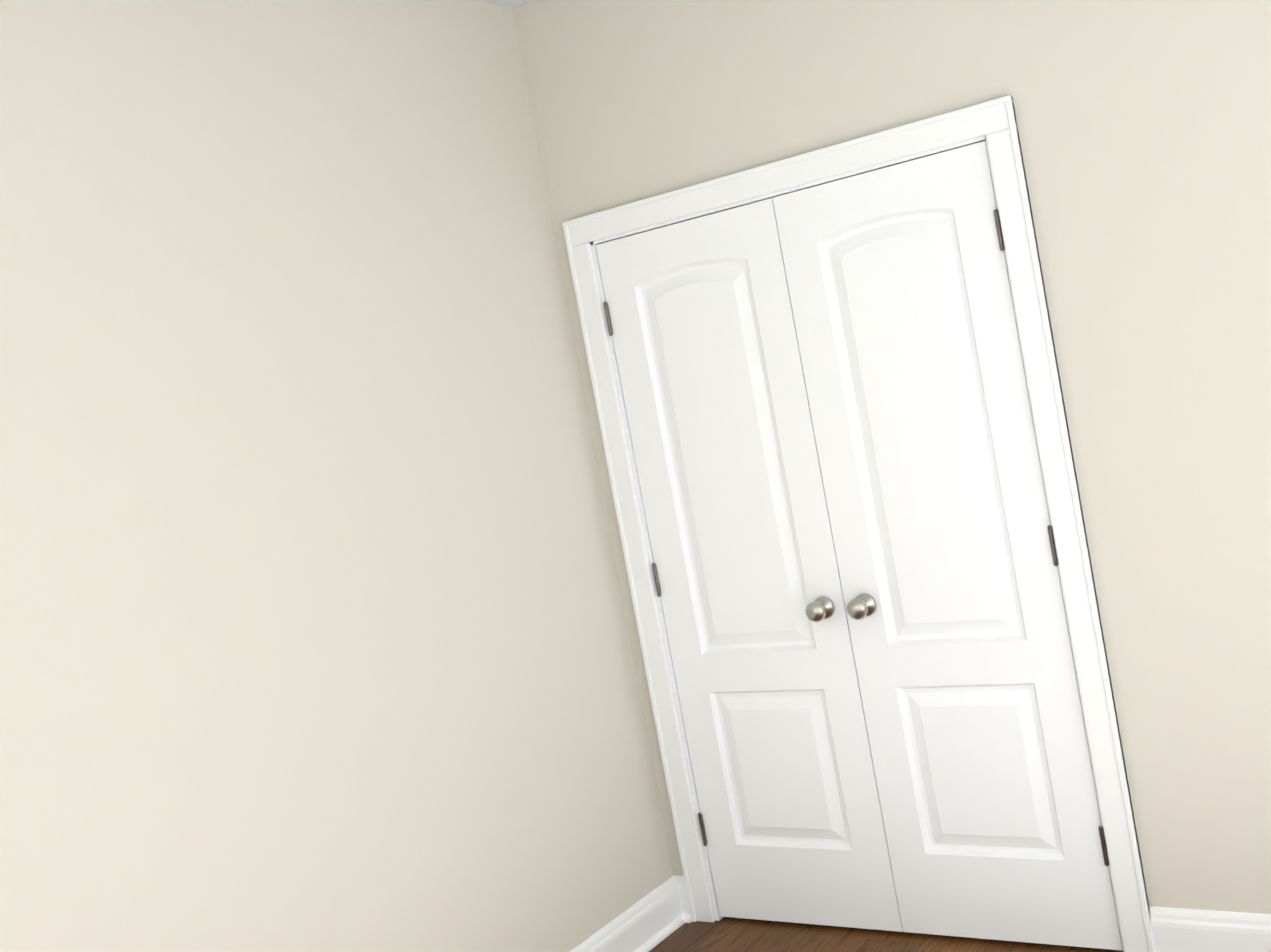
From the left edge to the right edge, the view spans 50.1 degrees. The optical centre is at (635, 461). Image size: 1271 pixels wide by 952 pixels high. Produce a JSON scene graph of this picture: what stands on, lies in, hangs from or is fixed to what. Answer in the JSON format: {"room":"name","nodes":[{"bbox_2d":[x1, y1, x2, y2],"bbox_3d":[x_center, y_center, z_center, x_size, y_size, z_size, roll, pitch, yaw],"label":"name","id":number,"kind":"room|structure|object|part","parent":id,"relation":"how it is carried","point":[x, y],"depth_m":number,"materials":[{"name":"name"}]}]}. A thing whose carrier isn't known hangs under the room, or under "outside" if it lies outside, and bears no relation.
{"room":"bedroom","nodes":[
{"label":"bedroom","id":0,"kind":"room"},
{"bbox_2d":[0,0,673,951],"bbox_3d":[-1.272,0.320,2.487,0.180,2.740,3.900,-8,3,35],"label":"wall","id":1,"kind":"structure","parent":0,"point":[314,634],"depth_m":3.10,"materials":[{"name":"beige paint"}]},
{"bbox_2d":[570,875,691,951],"bbox_3d":[-0.942,1.587,2.486,0.050,0.132,3.900,-8,3,35],"label":"baseboard","id":2,"kind":"structure","parent":1,"relation":"attached to","point":[653,918],"depth_m":3.93,"materials":[{"name":"white wood"}]},
{"bbox_2d":[474,0,530,7],"bbox_3d":[-0.083,-1.300,1.387,3.760,0.120,4.260,-8,3,35],"label":"ceiling","id":3,"kind":"structure","parent":0,"point":[510,3],"depth_m":3.90,"materials":[{"name":"white paint"}]},
{"bbox_2d":[805,593,875,621],"bbox_3d":[0.540,0.392,3.611,0.185,0.062,0.069,-8,3,35],"label":"door knob","id":4,"kind":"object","parent":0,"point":[859,607],"depth_m":3.60,"materials":[{"name":"grey metal"}]},
{"bbox_3d":[0.490,0.399,3.646,0.062,0.062,0.069,-8,3,35],"label":"knob","id":5,"kind":"part","parent":4,"relation":"part of","materials":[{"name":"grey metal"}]},
{"bbox_3d":[0.590,0.384,3.575,0.062,0.062,0.069,-8,3,35],"label":"knob","id":6,"kind":"part","parent":4,"relation":"part of","materials":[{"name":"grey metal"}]},
{"bbox_2d":[649,917,1122,951],"bbox_3d":[0.434,1.499,1.528,3.760,0.100,4.260,-8,3,35],"label":"floor","id":7,"kind":"structure","parent":0,"point":[727,934],"depth_m":3.77,"materials":[{"name":"brown wood"}]},
{"bbox_2d":[513,0,1270,913],"bbox_3d":[1.317,-0.191,3.123,3.760,2.740,0.180,-8,3,35],"label":"wall","id":8,"kind":"structure","parent":0,"point":[1145,134],"depth_m":3.16,"materials":[{"name":"beige paint"}]},
{"bbox_2d":[596,198,902,931],"bbox_3d":[0.307,0.324,3.814,0.591,2.003,0.048,-8,3,35],"label":"closet door leaf","id":9,"kind":"structure","parent":8,"relation":"in","point":[710,366],"depth_m":3.80,"materials":[{"name":"white wood"}]},
{"bbox_3d":[0.064,0.334,3.973,0.012,1.620,0.032,-8,3,35],"label":"left closet door leaf hinges","id":10,"kind":"part","parent":9,"relation":"part of","materials":[{"name":"silver metal"}]},
{"bbox_2d":[562,95,1154,951],"bbox_3d":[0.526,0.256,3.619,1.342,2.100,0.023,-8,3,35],"label":"door frame","id":11,"kind":"structure","parent":8,"relation":"attached to","point":[994,121],"depth_m":3.30,"materials":[{"name":"white wood"}]},
{"bbox_2d":[773,141,1122,950],"bbox_3d":[0.788,0.252,3.472,0.591,2.003,0.048,-8,3,35],"label":"closet door leaf","id":12,"kind":"structure","parent":8,"relation":"in","point":[913,365],"depth_m":3.46,"materials":[{"name":"white wood"}]},
{"bbox_3d":[1.013,0.193,3.298,0.012,1.620,0.032,-8,3,35],"label":"right closet door leaf hinges","id":13,"kind":"part","parent":12,"relation":"part of","materials":[{"name":"silver metal"}]},
{"bbox_2d":[1149,906,1270,951],"bbox_3d":[2.041,1.024,2.712,1.968,0.132,0.031,-8,3,35],"label":"baseboard","id":14,"kind":"structure","parent":8,"relation":"attached to","point":[1173,929],"depth_m":3.20,"materials":[{"name":"white wood"}]}
]}

